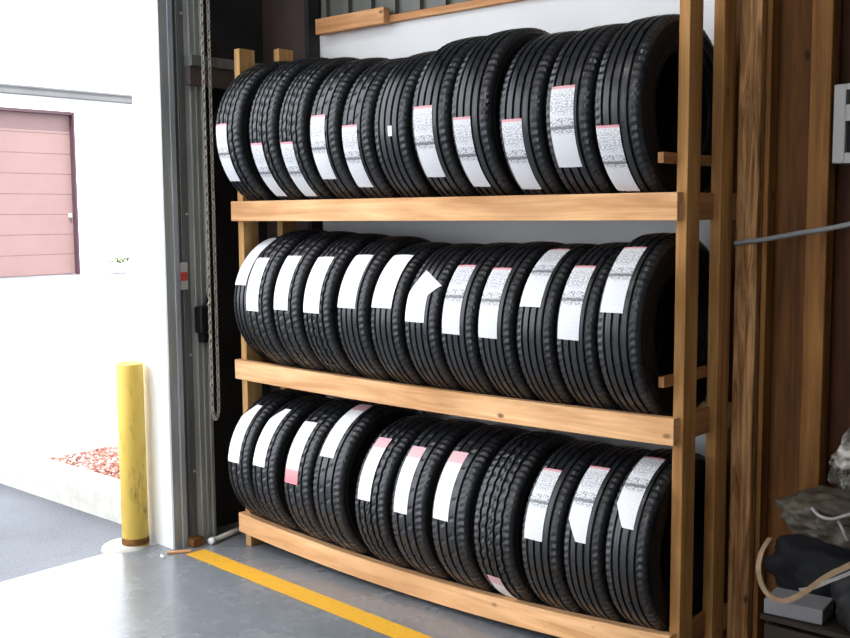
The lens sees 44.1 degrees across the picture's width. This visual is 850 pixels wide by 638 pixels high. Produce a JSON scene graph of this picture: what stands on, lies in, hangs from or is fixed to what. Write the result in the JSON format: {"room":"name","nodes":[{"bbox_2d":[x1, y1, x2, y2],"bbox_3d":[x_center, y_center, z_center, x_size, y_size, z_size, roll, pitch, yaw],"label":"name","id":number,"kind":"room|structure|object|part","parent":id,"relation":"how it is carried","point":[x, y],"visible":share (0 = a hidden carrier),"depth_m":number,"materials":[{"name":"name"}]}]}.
{"room":"tire shop garage","nodes":[
{"label":"tire shop garage","id":0,"kind":"room"},
{"bbox_2d":[175,0,269,527],"bbox_3d":[-0.980,-1.268,5.137,0.090,4.600,0.560,5,8,41],"label":"wall","id":1,"kind":"structure","parent":0,"point":[234,24],"depth_m":5.17,"materials":[{"name":"grey metal"}]},
{"bbox_2d":[156,0,216,549],"bbox_3d":[-1.097,-0.771,4.806,0.128,3.680,0.258,1,6,12],"label":"guide","id":2,"kind":"object","parent":1,"relation":"attached to","point":[200,468],"visible":0.94,"depth_m":4.83,"materials":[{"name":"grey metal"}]},
{"bbox_2d":[180,262,187,289],"bbox_3d":[-1.106,-0.197,4.820,0.002,0.125,0.042,5,8,41],"label":"warning sticker","id":3,"kind":"object","parent":2,"relation":"attached to","point":[183,265],"visible":1,"depth_m":4.82,"materials":[{"name":"paper"}]},
{"bbox_3d":[-1.106,-0.195,4.820,0.001,0.040,0.038,5,8,41],"label":"red panel","id":4,"kind":"part","parent":3,"relation":"part of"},
{"bbox_3d":[-1.059,-0.775,4.840,0.031,3.680,0.110,5,8,41],"label":"mounting panel","id":5,"kind":"part","parent":2,"relation":"part of","materials":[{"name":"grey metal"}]},
{"bbox_2d":[194,293,219,342],"bbox_3d":[-1.009,-0.009,4.888,0.072,0.235,0.110,5,8,41],"label":"chain keeper","id":6,"kind":"object","parent":2,"relation":"attached to","point":[201,312],"visible":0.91,"depth_m":4.86,"materials":[{"name":"black plastic"}]},
{"bbox_3d":[-1.016,0.084,4.911,0.044,0.045,0.080,5,8,41],"label":"plate","id":7,"kind":"part","parent":6,"relation":"part of","materials":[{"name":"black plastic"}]},
{"bbox_2d":[184,54,260,88],"bbox_3d":[-0.878,-1.145,4.943,0.058,0.130,0.575,5,8,41],"label":"channel","id":8,"kind":"object","parent":2,"relation":"attached to","point":[223,71],"visible":0.45,"depth_m":4.80,"materials":[{"name":"grey metal"}]},
{"bbox_2d":[0,521,637,637],"bbox_3d":[-0.433,1.665,-0.357,8.340,0.150,8.620,5,8,41],"label":"floor","id":9,"kind":"structure","parent":0,"point":[142,593],"depth_m":4.21,"materials":[{"name":"grey concrete"}]},
{"bbox_2d":[0,541,154,587],"bbox_3d":[-3.865,1.446,2.099,0.070,0.147,7.780,5,8,41],"label":"trim","id":10,"kind":"structure","parent":9,"relation":"attached to","point":[105,555],"depth_m":4.62,"materials":[{"name":"paint"}]},
{"bbox_2d":[167,549,190,553],"bbox_3d":[-1.131,1.071,4.831,0.110,0.008,0.026,-2,6,-13],"label":"scrap","id":11,"kind":"object","parent":9,"relation":"on","point":[188,550],"visible":1,"depth_m":4.82,"materials":[{"name":"wood"}]},
{"bbox_2d":[208,527,240,544],"bbox_3d":[-0.930,1.031,5.090,0.033,0.033,0.336,3,7,29],"label":"pipe","id":12,"kind":"object","parent":9,"relation":"on","point":[211,540],"visible":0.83,"depth_m":5.01,"materials":[{"name":"white paint"}]},
{"bbox_2d":[262,0,325,396],"bbox_3d":[-0.671,-1.275,5.185,0.368,4.600,0.071,5,8,41],"label":"steel column","id":13,"kind":"structure","parent":9,"relation":"on","point":[286,24],"depth_m":5.12,"materials":[{"name":"metal"}]},
{"bbox_2d":[186,549,432,637],"bbox_3d":[0.897,1.252,2.912,5.500,0.001,0.422,5,8,41],"label":"floor marking","id":14,"kind":"object","parent":9,"relation":"on","point":[371,621],"depth_m":4.25,"materials":[{"name":"yellow paint"}]},
{"bbox_2d":[231,0,736,637],"bbox_3d":[0.086,-0.423,4.158,2.240,3.100,0.465,5,8,41],"label":"rack","id":15,"kind":"object","parent":9,"relation":"on","point":[687,206],"visible":0.77,"depth_m":3.59,"materials":[{"name":"brown wood"}]},
{"bbox_3d":[-0.806,-0.076,4.845,0.038,2.285,0.089,5,8,41],"label":"post","id":16,"kind":"part","parent":15,"relation":"part of","materials":[{"name":"brown wood"}]},
{"bbox_2d":[215,61,289,200],"bbox_3d":[-0.644,-0.830,4.777,0.182,0.666,0.668,5,8,41],"label":"tyre","id":17,"kind":"object","parent":15,"relation":"on","point":[233,115],"visible":0.3,"depth_m":4.55,"materials":[{"name":"rubber"}]},
{"bbox_2d":[234,236,279,360],"bbox_3d":[-0.617,-0.090,4.876,0.153,0.596,0.596,5,8,41],"label":"tyre","id":18,"kind":"object","parent":15,"relation":"on","point":[242,280],"visible":0.23,"depth_m":4.69,"materials":[{"name":"rubber"}]},
{"bbox_3d":[-0.736,0.214,4.969,0.013,0.089,0.143,5,8,41],"label":"rail","id":19,"kind":"part","parent":15,"relation":"part of","materials":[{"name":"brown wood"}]},
{"bbox_2d":[228,389,317,520],"bbox_3d":[-0.641,0.640,4.931,0.160,0.620,0.621,5,8,41],"label":"tyre","id":20,"kind":"object","parent":15,"relation":"on","point":[247,432],"visible":0.38,"depth_m":4.72,"materials":[{"name":"rubber"}]},
{"bbox_2d":[246,229,327,368],"bbox_3d":[-0.516,-0.083,4.743,0.168,0.642,0.644,5,8,41],"label":"tyre","id":21,"kind":"object","parent":15,"relation":"on","point":[266,269],"visible":0.4,"depth_m":4.53,"materials":[{"name":"rubber"}]},
{"bbox_3d":[-0.653,-0.107,5.017,0.038,2.310,0.089,5,8,41],"label":"post","id":22,"kind":"part","parent":15,"relation":"part of","materials":[{"name":"brown wood"}]},
{"bbox_2d":[249,57,328,199],"bbox_3d":[-0.475,-0.813,4.631,0.179,0.660,0.660,5,8,41],"label":"tyre","id":23,"kind":"object","parent":15,"relation":"on","point":[264,138],"visible":0.34,"depth_m":4.41,"materials":[{"name":"rubber"}]},
{"bbox_2d":[252,396,335,531],"bbox_3d":[-0.511,0.664,4.820,0.169,0.618,0.618,5,8,41],"label":"tyre","id":24,"kind":"object","parent":15,"relation":"on","point":[274,442],"visible":0.38,"depth_m":4.61,"materials":[{"name":"rubber"}]},
{"bbox_2d":[274,231,358,372],"bbox_3d":[-0.381,-0.068,4.625,0.175,0.638,0.640,5,8,41],"label":"tyre","id":25,"kind":"object","parent":15,"relation":"on","point":[293,276],"visible":0.3,"depth_m":4.41,"materials":[{"name":"rubber"}]},
{"bbox_2d":[279,57,357,199],"bbox_3d":[-0.342,-0.793,4.515,0.168,0.644,0.644,5,8,41],"label":"tyre","id":26,"kind":"object","parent":15,"relation":"on","point":[296,110],"visible":0.41,"depth_m":4.29,"materials":[{"name":"rubber"}]},
{"bbox_2d":[284,399,366,544],"bbox_3d":[-0.341,0.678,4.669,0.177,0.640,0.642,5,8,41],"label":"tyre","id":27,"kind":"object","parent":15,"relation":"on","point":[306,445],"visible":0.37,"depth_m":4.45,"materials":[{"name":"rubber"}]},
{"bbox_2d":[303,233,390,377],"bbox_3d":[-0.242,-0.051,4.504,0.177,0.632,0.634,5,8,41],"label":"tyre","id":28,"kind":"object","parent":15,"relation":"on","point":[320,309],"visible":0.5,"depth_m":4.29,"materials":[{"name":"rubber"}]},
{"bbox_2d":[310,57,388,198],"bbox_3d":[-0.207,-0.772,4.396,0.172,0.626,0.628,5,8,41],"label":"tyre","id":29,"kind":"object","parent":15,"relation":"on","point":[326,121],"visible":0.34,"depth_m":4.18,"materials":[{"name":"rubber"}]},
{"bbox_2d":[313,402,423,556],"bbox_3d":[-0.192,0.686,4.540,0.187,0.660,0.660,5,8,41],"label":"tyre","id":30,"kind":"object","parent":15,"relation":"on","point":[342,453],"visible":0.42,"depth_m":4.32,"materials":[{"name":"rubber"}]},
{"bbox_2d":[342,57,406,197],"bbox_3d":[-0.076,-0.752,4.282,0.169,0.610,0.612,5,8,41],"label":"tyre","id":31,"kind":"object","parent":15,"relation":"on","point":[358,132],"visible":0.28,"depth_m":4.07,"materials":[{"name":"rubber"}]},
{"bbox_2d":[337,236,430,382],"bbox_3d":[-0.094,-0.033,4.376,0.173,0.624,0.624,5,8,41],"label":"tyre","id":32,"kind":"object","parent":15,"relation":"on","point":[360,280],"visible":0.41,"depth_m":4.17,"materials":[{"name":"rubber"}]},
{"bbox_2d":[355,416,443,569],"bbox_3d":[-0.019,0.723,4.389,0.187,0.630,0.631,5,8,41],"label":"tyre","id":33,"kind":"object","parent":15,"relation":"on","point":[379,470],"visible":0.52,"depth_m":4.18,"materials":[{"name":"rubber"}]},
{"bbox_2d":[374,50,441,197],"bbox_3d":[0.064,-0.745,4.159,0.182,0.618,0.620,5,8,41],"label":"tyre","id":34,"kind":"object","parent":15,"relation":"on","point":[394,139],"visible":0.3,"depth_m":3.95,"materials":[{"name":"rubber"}]},
{"bbox_2d":[371,242,451,386],"bbox_3d":[0.037,-0.011,4.262,0.169,0.604,0.604,5,8,41],"label":"tyre","id":35,"kind":"object","parent":15,"relation":"on","point":[393,287],"visible":0.35,"depth_m":4.06,"materials":[{"name":"rubber"}]},
{"bbox_2d":[392,419,487,581],"bbox_3d":[0.136,0.729,4.252,0.187,0.642,0.644,5,8,41],"label":"tyre","id":36,"kind":"object","parent":15,"relation":"on","point":[420,469],"visible":0.56,"depth_m":4.04,"materials":[{"name":"rubber"}]},
{"bbox_2d":[405,243,484,391],"bbox_3d":[0.173,0.002,4.141,0.173,0.602,0.603,5,8,41],"label":"tyre","id":37,"kind":"object","parent":15,"relation":"on","point":[425,301],"visible":0.43,"depth_m":3.94,"materials":[{"name":"rubber"}]},
{"bbox_2d":[412,36,485,196],"bbox_3d":[0.219,-0.749,4.021,0.187,0.646,0.648,5,8,41],"label":"tyre","id":38,"kind":"object","parent":15,"relation":"on","point":[435,147],"visible":0.41,"depth_m":3.80,"materials":[{"name":"rubber"}]},
{"bbox_2d":[432,425,530,592],"bbox_3d":[0.291,0.740,4.116,0.187,0.642,0.643,5,8,41],"label":"tyre","id":39,"kind":"object","parent":15,"relation":"on","point":[460,481],"visible":0.39,"depth_m":3.90,"materials":[{"name":"rubber"}]},
{"bbox_2d":[441,242,522,396],"bbox_3d":[0.307,0.010,4.023,0.168,0.606,0.608,5,8,41],"label":"tyre","id":40,"kind":"object","parent":15,"relation":"on","point":[461,306],"visible":0.36,"depth_m":3.82,"materials":[{"name":"rubber"}]},
{"bbox_2d":[451,28,549,195],"bbox_3d":[0.361,-0.741,3.896,0.183,0.652,0.654,5,8,41],"label":"tyre","id":41,"kind":"object","parent":15,"relation":"on","point":[479,83],"visible":0.34,"depth_m":3.67,"materials":[{"name":"rubber"}]},
{"bbox_2d":[478,241,563,400],"bbox_3d":[0.436,0.017,3.910,0.163,0.610,0.612,5,8,41],"label":"tyre","id":42,"kind":"object","parent":15,"relation":"on","point":[505,285],"visible":0.29,"depth_m":3.71,"materials":[{"name":"rubber"}]},
{"bbox_2d":[474,431,577,603],"bbox_3d":[0.442,0.748,3.984,0.189,0.638,0.638,5,8,41],"label":"tyre","id":43,"kind":"object","parent":15,"relation":"on","point":[507,484],"visible":0.52,"depth_m":3.77,"materials":[{"name":"rubber"}]},
{"bbox_2d":[499,31,580,194],"bbox_3d":[0.513,-0.710,3.765,0.187,0.620,0.622,5,8,41],"label":"tyre","id":44,"kind":"object","parent":15,"relation":"on","point":[523,133],"visible":0.34,"depth_m":3.56,"materials":[{"name":"rubber"}]},
{"bbox_2d":[517,243,598,405],"bbox_3d":[0.562,0.028,3.800,0.162,0.604,0.604,5,8,41],"label":"tyre","id":45,"kind":"object","parent":15,"relation":"on","point":[537,318],"visible":0.48,"depth_m":3.60,"materials":[{"name":"rubber"}]},
{"bbox_2d":[522,440,615,614],"bbox_3d":[0.594,0.760,3.850,0.172,0.624,0.625,5,8,41],"label":"tyre","id":46,"kind":"object","parent":15,"relation":"on","point":[553,490],"visible":0.4,"depth_m":3.64,"materials":[{"name":"rubber"}]},
{"bbox_2d":[546,23,670,193],"bbox_3d":[0.658,-0.700,3.637,0.187,0.622,0.624,5,8,41],"label":"tyre","id":47,"kind":"object","parent":15,"relation":"on","point":[570,100],"visible":0.42,"depth_m":3.44,"materials":[{"name":"rubber"}]},
{"bbox_2d":[556,242,672,410],"bbox_3d":[0.687,0.034,3.689,0.162,0.608,0.610,5,8,41],"label":"tyre","id":48,"kind":"object","parent":15,"relation":"on","point":[577,322],"visible":0.35,"depth_m":3.50,"materials":[{"name":"rubber"}]},
{"bbox_2d":[564,446,670,623],"bbox_3d":[0.721,0.764,3.739,0.160,0.618,0.618,5,8,41],"label":"tyre","id":49,"kind":"object","parent":15,"relation":"on","point":[593,500],"visible":0.5,"depth_m":3.54,"materials":[{"name":"rubber"}]},
{"bbox_2d":[597,233,709,416],"bbox_3d":[0.815,0.025,3.576,0.168,0.636,0.636,5,8,41],"label":"tyre","id":50,"kind":"object","parent":15,"relation":"on","point":[636,280],"visible":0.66,"depth_m":3.38,"materials":[{"name":"rubber"}]},
{"bbox_2d":[594,14,713,192],"bbox_3d":[0.799,-0.692,3.514,0.179,0.628,0.628,5,8,41],"label":"tyre","id":51,"kind":"object","parent":15,"relation":"on","point":[632,64],"visible":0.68,"depth_m":3.32,"materials":[{"name":"rubber"}]},
{"bbox_2d":[605,448,705,631],"bbox_3d":[0.845,0.761,3.628,0.165,0.620,0.620,5,8,41],"label":"tyre","id":52,"kind":"object","parent":15,"relation":"on","point":[638,589],"visible":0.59,"depth_m":3.43,"materials":[{"name":"rubber"}]},
{"bbox_3d":[0.841,-0.349,3.356,0.038,3.100,0.089,5,8,41],"label":"post","id":53,"kind":"part","parent":15,"relation":"part of","materials":[{"name":"brown wood"}]},
{"bbox_3d":[0.919,1.064,3.592,0.013,0.089,0.143,5,8,41],"label":"rail","id":54,"kind":"part","parent":15,"relation":"part of","materials":[{"name":"brown wood"}]},
{"bbox_3d":[0.914,0.347,3.521,0.013,0.089,0.143,5,8,41],"label":"rail","id":55,"kind":"part","parent":15,"relation":"part of","materials":[{"name":"brown wood"}]},
{"bbox_3d":[0.909,-0.370,3.449,0.013,0.089,0.143,5,8,41],"label":"rail","id":56,"kind":"part","parent":15,"relation":"part of","materials":[{"name":"brown wood"}]},
{"bbox_3d":[0.996,-0.367,3.528,0.038,3.100,0.089,5,8,41],"label":"post","id":57,"kind":"part","parent":15,"relation":"part of","materials":[{"name":"brown wood"}]},
{"bbox_2d":[727,0,766,637],"bbox_3d":[1.078,-0.763,3.460,0.076,3.900,0.040,5,8,41],"label":"stud","id":58,"kind":"object","parent":9,"relation":"on","point":[753,25],"visible":1,"depth_m":3.52,"materials":[{"name":"brown wood"}]},
{"bbox_2d":[734,222,849,245],"bbox_3d":[1.416,-0.341,3.153,1.036,0.260,0.037,5,8,41],"label":"cable","id":59,"kind":"object","parent":58,"relation":"attached to","point":[846,224],"visible":1,"depth_m":3.37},
{"bbox_2d":[752,0,779,637],"bbox_3d":[1.143,-0.763,3.459,0.018,3.900,0.056,5,8,41],"label":"stud","id":60,"kind":"object","parent":9,"relation":"on","point":[773,5],"visible":1,"depth_m":3.52,"materials":[{"name":"brown wood"}]},
{"bbox_2d":[723,0,812,637],"bbox_3d":[1.193,-0.766,3.486,0.340,3.900,0.020,5,8,41],"label":"plywood panel","id":61,"kind":"object","parent":9,"relation":"on","point":[795,21],"visible":0.42,"depth_m":3.52,"materials":[{"name":"brown wood"}]},
{"bbox_2d":[760,607,849,637],"bbox_3d":[1.334,1.054,3.111,0.550,0.350,0.390,5,8,41],"label":"crate","id":62,"kind":"object","parent":9,"relation":"on","point":[776,626],"visible":0.42,"depth_m":3.08,"materials":[{"name":"brown wood"}]},
{"bbox_2d":[764,587,833,624],"bbox_3d":[1.114,0.854,3.131,0.170,0.045,0.120,4,7,35],"label":"carton","id":63,"kind":"object","parent":62,"relation":"on","point":[816,609],"visible":0.81,"depth_m":3.09,"materials":[{"name":"grey cardboard"}]},
{"bbox_2d":[764,534,849,607],"bbox_3d":[1.284,0.753,3.198,0.495,0.237,0.242,5,8,41],"label":"bag","id":64,"kind":"object","parent":62,"relation":"on","point":[797,561],"visible":0.59,"depth_m":3.20,"materials":[{"name":"fabric"}]},
{"bbox_2d":[775,485,849,549],"bbox_3d":[1.276,0.581,3.155,0.451,0.150,0.311,5,8,41],"label":"tarp","id":65,"kind":"object","parent":64,"relation":"on","point":[797,513],"visible":0.93,"depth_m":3.11,"materials":[{"name":"grey fabric"}]},
{"bbox_2d":[811,507,849,520],"bbox_3d":[1.173,0.559,3.021,0.029,0.043,0.145,-5,7,-40],"label":"cord","id":66,"kind":"object","parent":65,"relation":"on","point":[813,509],"visible":1,"depth_m":3.02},
{"bbox_2d":[828,428,849,491],"bbox_3d":[1.312,0.423,3.138,0.201,0.184,0.199,5,8,41],"label":"plastic bag","id":67,"kind":"object","parent":65,"relation":"on","point":[840,460],"visible":1,"depth_m":3.12,"materials":[{"name":"plastic"}]},
{"bbox_2d":[836,519,849,540],"bbox_3d":[1.193,0.604,3.001,0.038,0.059,0.019,5,8,41],"label":"cord","id":68,"kind":"object","parent":65,"relation":"hanging from","point":[838,521],"visible":1,"depth_m":2.99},
{"bbox_2d":[830,569,849,632],"bbox_3d":[1.268,0.779,2.937,0.211,0.235,0.243,-3,6,-23],"label":"bag","id":69,"kind":"object","parent":62,"relation":"on","point":[840,589],"visible":0.86,"depth_m":2.94,"materials":[{"name":"plastic"}]},
{"bbox_2d":[756,537,849,602],"bbox_3d":[1.091,0.712,2.979,0.096,0.246,0.419,-3,6,-25],"label":"strap","id":70,"kind":"object","parent":69,"relation":"attached to","point":[765,590],"visible":1,"depth_m":3.06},
{"bbox_2d":[799,571,849,590],"bbox_3d":[1.132,0.711,2.899,0.039,0.165,0.250,-4,7,-34],"label":"strap","id":71,"kind":"object","parent":70,"relation":"on","point":[846,574],"visible":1,"depth_m":2.88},
{"bbox_2d":[799,0,840,490],"bbox_3d":[1.275,-0.753,3.353,0.068,3.900,0.064,5,8,41],"label":"stud","id":72,"kind":"object","parent":9,"relation":"on","point":[825,13],"visible":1,"depth_m":3.38,"materials":[{"name":"brown wood"}]},
{"bbox_2d":[826,0,849,487],"bbox_3d":[1.789,-0.721,2.995,1.200,3.900,0.020,5,8,41],"label":"wooden post","id":73,"kind":"object","parent":9,"relation":"on","point":[839,376],"visible":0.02,"depth_m":3.43,"materials":[{"name":"brown wood"}]},
{"bbox_2d":[832,83,849,164],"bbox_3d":[1.412,-0.607,3.249,0.256,0.244,0.113,5,8,41],"label":"switch box","id":74,"kind":"object","parent":73,"relation":"attached to","point":[841,122],"visible":1,"depth_m":3.28,"materials":[{"name":"white plastic"}]},
{"bbox_2d":[319,0,840,468],"bbox_3d":[2.353,-1.040,2.629,8.420,4.600,0.070,5,8,41],"label":"wall","id":75,"kind":"structure","parent":0,"point":[403,39],"depth_m":4.43,"materials":[{"name":"white paint"}]},
{"bbox_2d":[389,0,525,23],"bbox_3d":[2.456,-1.148,2.478,7.880,0.032,0.053,5,8,41],"label":"wall plate","id":76,"kind":"object","parent":75,"relation":"on","point":[474,4],"visible":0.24,"depth_m":4.52,"materials":[{"name":"brown wood"}]},
{"bbox_2d":[315,7,388,35],"bbox_3d":[-0.342,-1.379,4.870,0.450,0.072,0.040,5,8,41],"label":"block","id":77,"kind":"object","parent":76,"relation":"attached to","point":[379,16],"visible":1,"depth_m":4.84,"materials":[{"name":"brown wood"}]},
{"bbox_3d":[-0.489,-3.042,-0.869,8.520,0.120,8.730,5,8,41],"label":"ceiling","id":78,"kind":"structure","parent":0,"visible":0},
{"bbox_2d":[199,0,220,420],"bbox_3d":[-0.990,-1.519,4.707,0.021,4.008,0.057,5,8,41],"label":"chain","id":79,"kind":"object","parent":78,"relation":"hanging from","point":[215,417],"visible":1,"depth_m":4.80,"materials":[{"name":"metal"}]},
{"label":"outside","id":80,"kind":"structure","parent":0,"visible":0},
{"bbox_2d":[0,272,156,581],"bbox_3d":[-8.181,0.278,14.661,23.090,0.230,85.000,5,8,41],"label":"ground","id":81,"kind":"structure","parent":80,"point":[63,337],"depth_m":9.90,"materials":[{"name":"concrete"}]},
{"bbox_2d":[0,432,121,523],"bbox_3d":[-0.865,0.827,6.948,1.790,0.170,3.318,5,8,41],"label":"curb","id":82,"kind":"object","parent":81,"relation":"on","point":[31,470],"depth_m":5.88,"materials":[{"name":"concrete"}]},
{"bbox_2d":[50,445,119,478],"bbox_3d":[-1.593,0.888,6.018,1.330,0.103,0.520,5,8,41],"label":"gravel","id":83,"kind":"object","parent":82,"relation":"in","point":[105,461],"visible":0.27,"depth_m":6.20,"materials":[{"name":"gravel"}]},
{"bbox_2d":[0,0,137,277],"bbox_3d":[-11.208,-4.866,26.851,1.670,7.620,44.000,5,8,41],"label":"building","id":84,"kind":"structure","parent":81,"relation":"on","point":[68,194],"depth_m":27.88,"materials":[{"name":"white paint"}]},
{"bbox_3d":[-10.607,-3.218,26.814,0.220,4.300,3.678,5,8,41],"label":"door frame","id":85,"kind":"part","parent":84,"relation":"part of","materials":[{"name":"pink metal"}]},
{"bbox_2d":[107,256,133,273],"bbox_3d":[-8.359,-1.486,28.751,0.692,0.475,0.727,5,8,41],"label":"planter pot","id":86,"kind":"object","parent":81,"relation":"on","point":[118,268],"visible":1,"depth_m":28.61,"materials":[{"name":"white ceramic"}]},
{"bbox_3d":[-8.349,-1.376,28.736,0.540,0.260,0.540,5,8,41],"label":"pot","id":87,"kind":"part","parent":86,"relation":"part of","materials":[{"name":"white ceramic"}]},
{"bbox_2d":[101,361,149,553],"bbox_3d":[-1.411,0.645,4.905,0.230,0.887,0.230,5,8,41],"label":"bollard","id":88,"kind":"object","parent":81,"relation":"on","point":[129,374],"visible":0.97,"depth_m":4.86,"materials":[{"name":"yellow paint"}]},
{"bbox_3d":[-1.365,0.644,4.905,0.122,0.887,0.122,5,8,41],"label":"post","id":89,"kind":"part","parent":88,"relation":"part of","materials":[{"name":"yellow paint"}]},
{"bbox_3d":[-2.621,-2.911,3.093,0.120,0.900,4.400,5,8,41],"label":"wall","id":90,"kind":"structure","parent":0,"visible":0},
{"bbox_2d":[129,0,172,548],"bbox_3d":[-1.258,-0.777,4.775,0.208,3.700,0.015,5,8,41],"label":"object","id":91,"kind":"structure","parent":90,"relation":"attached to","point":[142,13],"depth_m":4.82,"materials":[{"name":"white paint"}]}
]}

